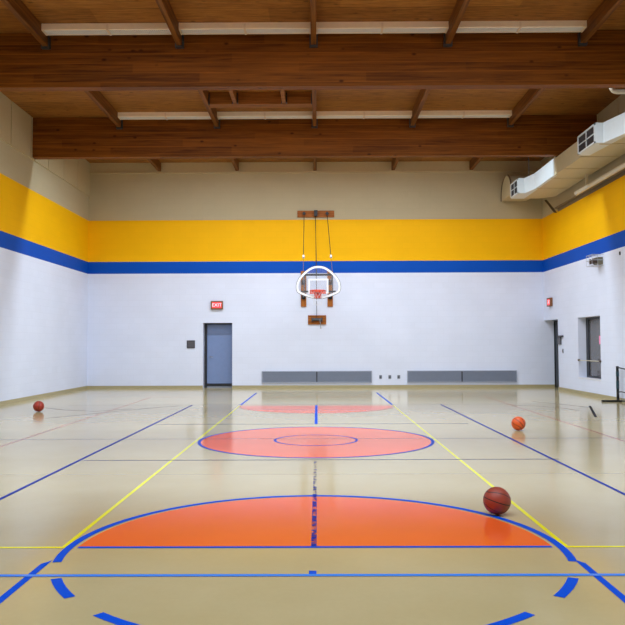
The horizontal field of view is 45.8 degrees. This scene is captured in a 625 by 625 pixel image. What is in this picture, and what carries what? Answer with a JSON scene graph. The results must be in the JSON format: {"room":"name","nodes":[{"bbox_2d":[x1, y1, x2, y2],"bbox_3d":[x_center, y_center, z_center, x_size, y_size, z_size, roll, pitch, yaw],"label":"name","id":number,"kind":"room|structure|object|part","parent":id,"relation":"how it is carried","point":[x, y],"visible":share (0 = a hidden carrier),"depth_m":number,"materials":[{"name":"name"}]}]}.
{"room":"sports hall","nodes":[
{"label":"sports hall","id":0,"kind":"room"},
{"bbox_2d":[0,139,88,400],"bbox_3d":[-8.108,-1.972,11.395,0.300,8.015,29.100,0,-2,0],"label":"wall","id":1,"kind":"structure","parent":0,"point":[44,218],"depth_m":21.41,"materials":[{"name":"white paint"}]},
{"bbox_2d":[0,386,86,405],"bbox_3d":[-7.935,1.981,11.216,0.020,0.100,29.080,0,-2,0],"label":"baseboard","id":2,"kind":"structure","parent":1,"relation":"attached to","point":[83,387],"depth_m":21.39,"materials":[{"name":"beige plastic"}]},
{"bbox_2d":[0,92,89,195],"bbox_3d":[-7.939,-5.247,12.602,0.045,1.170,26.965,0,-2,0],"label":"wall panel","id":3,"kind":"object","parent":1,"relation":"attached to","point":[16,125],"depth_m":20.50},
{"bbox_2d":[0,387,624,624],"bbox_3d":[0.117,2.109,11.370,16.920,0.203,30.100,0,-2,0],"label":"floor","id":4,"kind":"structure","parent":0,"point":[144,506],"depth_m":6.94,"materials":[{"name":"beige"}]},
{"bbox_2d":[33,401,43,411],"bbox_3d":[-6.259,2.144,16.913,0.243,0.243,0.243,-1,-3,23],"label":"basketball","id":5,"kind":"object","parent":4,"relation":"on","point":[38,406],"visible":1,"depth_m":16.83,"materials":[{"name":"red rubber"}]},
{"bbox_2d":[483,487,510,514],"bbox_3d":[1.646,1.679,6.604,0.243,0.243,0.243,-1,-3,22],"label":"basketball","id":6,"kind":"object","parent":4,"relation":"on","point":[496,500],"visible":1,"depth_m":6.52,"materials":[{"name":"rubber"}]},
{"bbox_2d":[511,416,525,429],"bbox_3d":[3.606,1.943,12.957,0.243,0.243,0.243,-1,-3,22],"label":"basketball","id":7,"kind":"object","parent":4,"relation":"on","point":[518,423],"visible":1,"depth_m":12.87,"materials":[{"name":"orange rubber"}]},
{"bbox_2d":[601,366,624,401],"bbox_3d":[7.750,1.820,18.360,0.522,0.925,1.742,0,-2,0],"label":"stand","id":8,"kind":"object","parent":4,"relation":"on","point":[617,367],"visible":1,"depth_m":19.15,"materials":[{"name":"black paint"}]},
{"bbox_3d":[7.914,1.840,19.190,0.072,0.895,0.068,0,-2,0],"label":"post","id":9,"kind":"part","parent":8,"relation":"part of","materials":[{"name":"metal"}]},
{"bbox_2d":[0,0,624,162],"bbox_3d":[0.089,-5.976,11.614,16.920,0.150,29.900,0,-2,0],"label":"ceiling","id":10,"kind":"structure","parent":0,"point":[552,101],"depth_m":14.86,"materials":[{"name":"brown wood"}]},
{"bbox_2d":[0,0,50,49],"bbox_3d":[-5.465,-5.675,12.447,0.170,0.345,5.440,0,-2,0],"label":"joist","id":11,"kind":"object","parent":10,"relation":"attached to","point":[17,8],"visible":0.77,"depth_m":14.12,"materials":[{"name":"brown wood"}]},
{"bbox_2d":[84,91,122,128],"bbox_3d":[-5.429,-5.434,18.102,0.170,0.345,5.400,0,-2,0],"label":"joist","id":12,"kind":"object","parent":10,"relation":"attached to","point":[97,97],"visible":0.49,"depth_m":19.28,"materials":[{"name":"brown wood"}]},
{"bbox_2d":[41,23,170,35],"bbox_3d":[-4.082,-5.679,14.846,2.624,0.142,0.262,0,-2,0],"label":"strip light","id":13,"kind":"object","parent":10,"relation":"attached to","point":[110,29],"visible":0.94,"depth_m":14.73,"materials":[{"name":"white plastic"}]},
{"bbox_2d":[147,159,160,170],"bbox_3d":[-5.395,-5.220,23.533,0.110,0.310,4.990,0,-2,0],"label":"joist","id":14,"kind":"object","parent":10,"relation":"attached to","point":[156,163],"visible":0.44,"depth_m":25.29,"materials":[{"name":"brown wood"}]},
{"bbox_2d":[118,112,210,119],"bbox_3d":[-4.047,-5.439,20.481,2.624,0.142,0.262,0,-2,0],"label":"strip light","id":15,"kind":"object","parent":10,"relation":"attached to","point":[121,115],"visible":0.94,"depth_m":20.36,"materials":[{"name":"white plastic"}]},
{"bbox_2d":[155,0,183,48],"bbox_3d":[-2.729,-5.684,12.430,0.170,0.345,5.440,0,-2,0],"label":"joist","id":16,"kind":"object","parent":10,"relation":"attached to","point":[165,7],"visible":0.88,"depth_m":14.12,"materials":[{"name":"brown wood"}]},
{"bbox_2d":[198,90,219,128],"bbox_3d":[-2.694,-5.444,18.085,0.170,0.345,5.400,0,-2,0],"label":"joist","id":17,"kind":"object","parent":10,"relation":"attached to","point":[212,112],"visible":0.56,"depth_m":19.38,"materials":[{"name":"brown wood"}]},
{"bbox_2d":[228,90,237,103],"bbox_3d":[-1.968,-5.507,17.072,0.155,0.310,3.380,0,-2,0],"label":"joist","id":18,"kind":"object","parent":10,"relation":"hanging from","point":[233,93],"visible":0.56,"depth_m":18.42,"materials":[{"name":"brown wood"}]},
{"bbox_2d":[230,158,238,170],"bbox_3d":[-2.660,-5.230,23.516,0.110,0.310,4.990,0,-2,0],"label":"joist","id":19,"kind":"object","parent":10,"relation":"attached to","point":[234,161],"visible":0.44,"depth_m":25.26,"materials":[{"name":"brown wood"}]},
{"bbox_2d":[179,22,310,34],"bbox_3d":[-1.347,-5.688,14.829,2.624,0.142,0.262,0,-2,0],"label":"strip light","id":20,"kind":"object","parent":10,"relation":"attached to","point":[245,28],"visible":0.99,"depth_m":14.71,"materials":[{"name":"white plastic"}]},
{"bbox_2d":[208,92,311,107],"bbox_3d":[-1.322,-5.421,18.886,2.625,0.330,0.340,0,-2,0],"label":"header beam","id":21,"kind":"structure","parent":10,"relation":"attached to","point":[215,99],"depth_m":18.76,"materials":[{"name":"brown wood"}]},
{"bbox_2d":[217,111,311,118],"bbox_3d":[-1.312,-5.448,20.464,2.624,0.142,0.262,0,-2,0],"label":"strip light","id":22,"kind":"object","parent":10,"relation":"attached to","point":[272,114],"visible":0.99,"depth_m":20.35,"materials":[{"name":"white plastic"}]},
{"bbox_2d":[280,90,286,103],"bbox_3d":[-0.728,-5.511,17.065,0.155,0.310,3.380,0,-2,0],"label":"joist","id":23,"kind":"object","parent":10,"relation":"hanging from","point":[283,93],"visible":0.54,"depth_m":18.44,"materials":[{"name":"brown wood"}]},
{"bbox_2d":[0,30,624,90],"bbox_3d":[0.015,-5.181,15.235,15.918,1.129,0.240,0,-2,0],"label":"roof beam","id":24,"kind":"structure","parent":10,"relation":"attached to","point":[545,59],"depth_m":15.12,"materials":[{"name":"brown wood"}]},
{"bbox_2d":[309,0,317,47],"bbox_3d":[0.005,-5.694,12.414,0.170,0.345,5.440,0,-2,0],"label":"joist","id":25,"kind":"object","parent":10,"relation":"attached to","point":[313,37],"visible":0.88,"depth_m":14.21,"materials":[{"name":"brown wood"}]},
{"bbox_2d":[32,115,596,158],"bbox_3d":[0.050,-4.941,20.869,15.918,1.129,0.240,0,-2,0],"label":"roof beam","id":26,"kind":"structure","parent":10,"relation":"attached to","point":[531,135],"depth_m":20.75,"materials":[{"name":"brown wood"}]},
{"bbox_2d":[311,90,317,127],"bbox_3d":[0.041,-5.453,18.069,0.170,0.345,5.400,0,-2,0],"label":"joist","id":27,"kind":"object","parent":10,"relation":"attached to","point":[314,119],"visible":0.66,"depth_m":19.37,"materials":[{"name":"brown wood"}]},
{"bbox_2d":[313,158,316,170],"bbox_3d":[0.075,-5.240,23.499,0.110,0.310,4.990,0,-2,0],"label":"joist","id":28,"kind":"object","parent":10,"relation":"attached to","point":[314,159],"visible":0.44,"depth_m":25.09,"materials":[{"name":"brown wood"}]},
{"bbox_2d":[316,111,411,118],"bbox_3d":[1.423,-5.458,20.447,2.624,0.142,0.262,0,-2,0],"label":"strip light","id":29,"kind":"object","parent":10,"relation":"attached to","point":[320,114],"visible":1,"depth_m":20.33,"materials":[{"name":"white plastic"}]},
{"bbox_2d":[316,21,448,33],"bbox_3d":[1.388,-5.698,14.812,2.624,0.142,0.262,0,-2,0],"label":"strip light","id":30,"kind":"object","parent":10,"relation":"attached to","point":[406,26],"visible":1,"depth_m":14.69,"materials":[{"name":"white plastic"}]},
{"bbox_2d":[391,158,399,169],"bbox_3d":[2.810,-5.249,23.483,0.110,0.310,4.990,0,-2,0],"label":"joist","id":31,"kind":"object","parent":10,"relation":"attached to","point":[394,162],"visible":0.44,"depth_m":25.27,"materials":[{"name":"brown wood"}]},
{"bbox_2d":[409,89,430,127],"bbox_3d":[2.776,-5.463,18.052,0.170,0.345,5.400,0,-2,0],"label":"joist","id":32,"kind":"object","parent":10,"relation":"attached to","point":[422,96],"visible":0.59,"depth_m":19.23,"materials":[{"name":"brown wood"}]},
{"bbox_2d":[443,0,469,46],"bbox_3d":[2.740,-5.704,12.397,0.170,0.345,5.440,0,-2,0],"label":"joist","id":33,"kind":"object","parent":10,"relation":"attached to","point":[460,7],"visible":0.87,"depth_m":14.15,"materials":[{"name":"brown wood"}]},
{"bbox_2d":[418,110,511,117],"bbox_3d":[4.158,-5.468,20.431,2.624,0.142,0.262,0,-2,0],"label":"strip light","id":34,"kind":"object","parent":10,"relation":"attached to","point":[463,113],"visible":0.94,"depth_m":20.31,"materials":[{"name":"white plastic"}]},
{"bbox_2d":[469,157,483,169],"bbox_3d":[5.545,-5.259,23.466,0.110,0.310,4.990,0,-2,0],"label":"joist","id":35,"kind":"object","parent":10,"relation":"attached to","point":[474,161],"visible":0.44,"depth_m":25.28,"materials":[{"name":"brown wood"}]},
{"bbox_2d":[456,20,586,32],"bbox_3d":[4.122,-5.708,14.796,2.624,0.142,0.262,0,-2,0],"label":"strip light","id":36,"kind":"object","parent":10,"relation":"attached to","point":[574,25],"visible":0.95,"depth_m":14.68,"materials":[{"name":"white plastic"}]},
{"bbox_2d":[507,88,544,126],"bbox_3d":[5.511,-5.473,18.035,0.170,0.345,5.400,0,-2,0],"label":"joist","id":37,"kind":"object","parent":10,"relation":"attached to","point":[531,95],"visible":0.49,"depth_m":19.18,"materials":[{"name":"brown wood"}]},
{"bbox_2d":[510,112,624,198],"bbox_3d":[7.117,-4.893,16.239,1.370,1.668,16.120,0,-2,0],"label":"air duct","id":38,"kind":"object","parent":10,"relation":"hanging from","point":[599,145],"visible":0.98,"depth_m":19.88,"materials":[{"name":"white metal"}]},
{"bbox_2d":[511,181,516,196],"bbox_3d":[6.501,-3.986,23.821,0.020,0.400,0.780,0,-2,0],"label":"grille","id":39,"kind":"object","parent":38,"relation":"attached to","point":[513,185],"depth_m":23.86,"materials":[{"name":"white metal"}]},
{"bbox_3d":[6.496,-3.986,23.821,0.030,0.460,0.860,0,-2,0],"label":"grille frame","id":40,"kind":"part","parent":38,"relation":"part of","materials":[{"name":"white metal"}]},
{"bbox_2d":[578,126,593,151],"bbox_3d":[6.706,-4.230,18.110,0.020,0.400,1.070,0,-2,0],"label":"grille","id":41,"kind":"object","parent":38,"relation":"attached to","point":[586,139],"depth_m":18.09,"materials":[{"name":"white metal"}]},
{"bbox_3d":[6.701,-4.230,18.110,0.030,0.460,1.150,0,-2,0],"label":"grille frame","id":42,"kind":"part","parent":38,"relation":"part of","materials":[{"name":"white metal"}]},
{"bbox_2d":[577,0,623,45],"bbox_3d":[5.475,-5.714,12.380,0.170,0.345,5.440,0,-2,0],"label":"joist","id":43,"kind":"object","parent":10,"relation":"attached to","point":[606,8],"visible":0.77,"depth_m":14.15,"materials":[{"name":"brown wood"}]},
{"bbox_2d":[87,172,554,387],"bbox_3d":[0.194,-1.374,26.091,16.920,8.015,0.420,0,-2,0],"label":"wall","id":44,"kind":"structure","parent":0,"point":[435,272],"depth_m":25.88,"materials":[{"name":"white paint"}]},
{"bbox_2d":[187,340,194,347],"bbox_3d":[-4.239,1.108,25.788,0.280,0.270,0.030,0,-2,0],"label":"wall panel","id":45,"kind":"object","parent":44,"relation":"attached to","point":[190,343],"visible":1,"depth_m":25.78,"materials":[{"name":"grey metal"}]},
{"bbox_2d":[211,301,222,308],"bbox_3d":[-3.333,-0.255,25.811,0.420,0.290,0.090,0,-2,0],"label":"exit sign","id":46,"kind":"object","parent":44,"relation":"attached to","point":[214,304],"visible":1,"depth_m":25.77,"materials":[{"name":"red plastic"}]},
{"bbox_2d":[204,323,231,387],"bbox_3d":[-3.305,1.513,26.145,1.020,2.275,0.111,0,-2,0],"label":"door","id":47,"kind":"structure","parent":44,"relation":"in","point":[217,336],"depth_m":26.14,"materials":[{"name":"blue paint"}]},
{"bbox_3d":[-3.272,2.553,26.122,0.900,0.095,0.057,0,-2,0],"label":"kick plate","id":48,"kind":"part","parent":47,"relation":"part of","materials":[{"name":"black metal"}]},
{"bbox_2d":[90,161,540,173],"bbox_3d":[0.081,-5.098,26.003,15.860,0.380,0.075,0,-2,0],"label":"trim","id":49,"kind":"structure","parent":44,"relation":"attached to","point":[417,166],"depth_m":25.98,"materials":[{"name":"beige wood"}]},
{"bbox_2d":[297,210,333,317],"bbox_3d":[0.112,-1.765,24.235,1.290,3.750,3.323,0,-2,0],"label":"support frame","id":50,"kind":"object","parent":44,"relation":"attached to","point":[315,213],"visible":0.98,"depth_m":25.90,"materials":[{"name":"black paint"}]},
{"bbox_2d":[262,371,371,382],"bbox_3d":[0.150,2.236,25.702,3.830,0.410,0.052,0,-2,0],"label":"air vent","id":51,"kind":"object","parent":44,"relation":"in","point":[267,376],"visible":1,"depth_m":25.69,"materials":[{"name":"grey metal"}]},
{"bbox_2d":[308,315,325,328],"bbox_3d":[0.158,0.330,25.662,0.630,0.476,0.294,0,-2,0],"label":"board","id":52,"kind":"object","parent":44,"relation":"attached to","point":[321,319],"visible":1,"depth_m":25.76,"materials":[{"name":"brown wood"}]},
{"bbox_2d":[296,266,340,306],"bbox_3d":[0.188,-0.835,23.844,1.368,1.403,4.025,0,-2,0],"label":"basketball hoop","id":53,"kind":"object","parent":44,"relation":"attached to","point":[317,293],"visible":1,"depth_m":22.47,"materials":[{"name":"white paint"}]},
{"bbox_2d":[87,384,554,388],"bbox_3d":[0.271,2.573,25.703,16.250,0.095,0.020,0,-2,0],"label":"baseboard","id":54,"kind":"structure","parent":44,"relation":"attached to","point":[233,386],"depth_m":25.69,"materials":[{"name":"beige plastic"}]},
{"bbox_2d":[407,370,516,382],"bbox_3d":[5.185,2.218,25.671,3.800,0.410,0.052,0,-2,0],"label":"air vent","id":55,"kind":"object","parent":44,"relation":"in","point":[457,375],"visible":1,"depth_m":25.66,"materials":[{"name":"grey metal"}]},
{"bbox_2d":[501,175,528,201],"bbox_3d":[7.019,-4.301,25.233,0.880,0.776,1.380,0,-2,0],"label":"duct elbow","id":56,"kind":"object","parent":44,"relation":"attached to","point":[507,180],"visible":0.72,"depth_m":25.34,"materials":[{"name":"beige paint"}]},
{"bbox_2d":[542,154,624,397],"bbox_3d":[8.162,-2.030,11.296,0.400,8.015,29.100,0,-2,0],"label":"wall","id":57,"kind":"structure","parent":0,"point":[595,223],"depth_m":21.67,"materials":[{"name":"white paint"}]},
{"bbox_2d":[547,298,552,306],"bbox_3d":[8.007,-0.348,24.988,0.090,0.290,0.360,0,-2,0],"label":"exit sign","id":58,"kind":"object","parent":57,"relation":"attached to","point":[549,300],"visible":1,"depth_m":24.86,"materials":[{"name":"red plastic"}]},
{"bbox_2d":[554,320,558,386],"bbox_3d":[8.277,1.404,24.961,0.462,2.315,1.459,0,-2,0],"label":"door","id":59,"kind":"structure","parent":57,"relation":"in","point":[556,361],"depth_m":25.51,"materials":[{"name":"black paint"}]},
{"bbox_3d":[8.448,1.403,24.960,0.120,2.315,1.459,0,-2,0],"label":"frame","id":60,"kind":"part","parent":59,"relation":"part of","materials":[{"name":"black paint"}]},
{"bbox_3d":[8.097,1.384,24.248,0.112,2.295,0.030,0,-2,0],"label":"jamb trim","id":61,"kind":"part","parent":59,"relation":"part of","materials":[{"name":"black paint"}]},
{"bbox_2d":[557,335,562,343],"bbox_3d":[8.005,0.889,23.944,0.090,0.290,0.460,0,-2,0],"label":"wall telephone","id":62,"kind":"object","parent":57,"relation":"attached to","point":[558,336],"visible":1,"depth_m":23.95,"materials":[{"name":"grey plastic"}]},
{"bbox_2d":[540,94,624,167],"bbox_3d":[7.935,-5.324,12.506,0.045,1.130,26.965,0,-2,0],"label":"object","id":63,"kind":"structure","parent":57,"relation":"attached to","point":[617,107],"depth_m":19.76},
{"bbox_2d":[545,168,624,212],"bbox_3d":[7.801,-3.835,16.305,0.370,0.480,16.350,0,-2,0],"label":"wall rail","id":64,"kind":"object","parent":57,"relation":"attached to","point":[621,173],"visible":1,"depth_m":21.35,"materials":[{"name":"beige metal"}]},
{"bbox_2d":[579,316,600,380],"bbox_3d":[8.190,1.034,21.505,0.330,1.830,1.760,0,-2,0],"label":"window","id":65,"kind":"structure","parent":57,"relation":"in","point":[593,348],"depth_m":21.91,"materials":[{"name":"grey glass"}]},
{"bbox_3d":[8.153,1.933,21.467,0.250,0.032,1.758,0,-2,0],"label":"sill","id":66,"kind":"part","parent":65,"relation":"part of","materials":[{"name":"white paint"}]},
{"bbox_3d":[8.315,1.024,21.504,0.080,1.810,1.760,0,-2,0],"label":"frame","id":67,"kind":"part","parent":65,"relation":"part of","materials":[{"name":"black metal"}]},
{"bbox_3d":[8.315,1.022,21.464,0.010,1.670,1.440,0,-2,0],"label":"pane","id":68,"kind":"part","parent":65,"relation":"part of","materials":[{"name":"glass"}]},
{"bbox_2d":[558,387,624,400],"bbox_3d":[7.960,1.893,10.389,0.020,0.100,27.620,0,-2,0],"label":"baseboard","id":69,"kind":"structure","parent":57,"relation":"attached to","point":[559,388],"depth_m":21.34,"materials":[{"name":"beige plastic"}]},
{"bbox_2d":[586,254,603,266],"bbox_3d":[7.852,-1.442,20.571,0.338,0.313,0.435,0,-2,0],"label":"emergency light","id":70,"kind":"object","parent":57,"relation":"attached to","point":[596,261],"visible":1,"depth_m":20.45,"materials":[{"name":"grey plastic"}]},
{"bbox_2d":[574,162,624,195],"bbox_3d":[7.779,-3.914,14.857,0.395,0.445,13.450,0,-2,0],"label":"ceiling pipe","id":71,"kind":"object","parent":57,"relation":"attached to","point":[622,166],"visible":0.97,"depth_m":19.81,"materials":[{"name":"beige paint"}]},
{"bbox_2d":[609,88,624,93],"bbox_3d":[7.160,-4.945,15.930,1.581,0.490,0.100,0,-2,0],"label":"pipe","id":72,"kind":"object","parent":57,"relation":"attached to","point":[613,90],"visible":0.59,"depth_m":15.89,"materials":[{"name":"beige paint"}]}
]}

